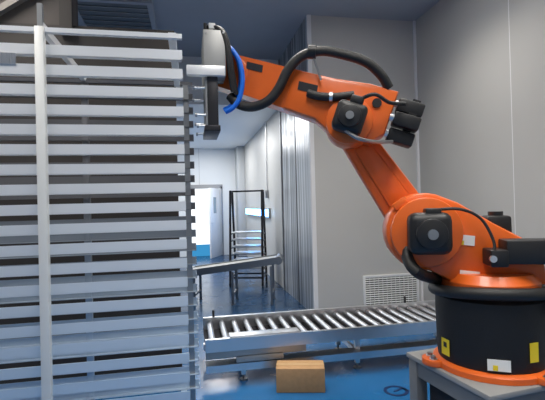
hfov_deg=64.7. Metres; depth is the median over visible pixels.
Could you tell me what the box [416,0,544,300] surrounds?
wall
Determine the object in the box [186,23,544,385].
robot
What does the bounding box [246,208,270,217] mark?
light strip
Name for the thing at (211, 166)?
wall
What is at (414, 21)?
trim
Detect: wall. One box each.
[0,0,181,383]
[178,149,236,256]
[244,15,420,308]
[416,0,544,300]
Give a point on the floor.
(386, 377)
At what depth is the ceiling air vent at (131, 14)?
5.44 m
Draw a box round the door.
[191,184,223,258]
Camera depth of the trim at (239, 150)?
12.46 m
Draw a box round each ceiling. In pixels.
[78,0,439,59]
[176,56,277,148]
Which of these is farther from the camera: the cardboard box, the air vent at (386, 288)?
the air vent at (386, 288)
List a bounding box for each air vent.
[78,0,156,29]
[363,273,419,304]
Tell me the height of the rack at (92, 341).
2.520 m
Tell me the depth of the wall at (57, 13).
3.71 m
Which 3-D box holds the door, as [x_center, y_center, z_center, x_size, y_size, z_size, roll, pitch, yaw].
[-1.916,0.597,12.438,1.040,2.120,0.836,-1,-1,-11]
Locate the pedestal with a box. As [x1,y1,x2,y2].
[406,348,544,399]
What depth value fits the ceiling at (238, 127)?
8.56 m
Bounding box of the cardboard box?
[276,360,324,392]
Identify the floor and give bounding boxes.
[95,255,434,399]
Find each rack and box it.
[0,3,199,399]
[229,190,267,286]
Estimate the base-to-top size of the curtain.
4.000 m
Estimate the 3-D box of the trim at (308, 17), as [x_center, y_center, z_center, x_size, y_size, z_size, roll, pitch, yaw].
[0.528,-0.464,5.722,0.055,4.000,0.055,-1,-1,-11]
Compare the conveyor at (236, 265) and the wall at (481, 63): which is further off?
the conveyor at (236, 265)
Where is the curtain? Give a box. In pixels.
[278,17,312,308]
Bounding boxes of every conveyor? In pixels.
[185,253,283,304]
[203,296,437,380]
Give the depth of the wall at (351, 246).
5.85 m
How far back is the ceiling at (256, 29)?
5.73 m
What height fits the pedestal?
0.501 m
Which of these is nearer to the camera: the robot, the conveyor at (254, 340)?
the robot
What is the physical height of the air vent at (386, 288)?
0.485 m
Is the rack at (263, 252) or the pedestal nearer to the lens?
the pedestal
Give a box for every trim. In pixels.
[235,146,246,255]
[306,15,318,308]
[413,20,423,300]

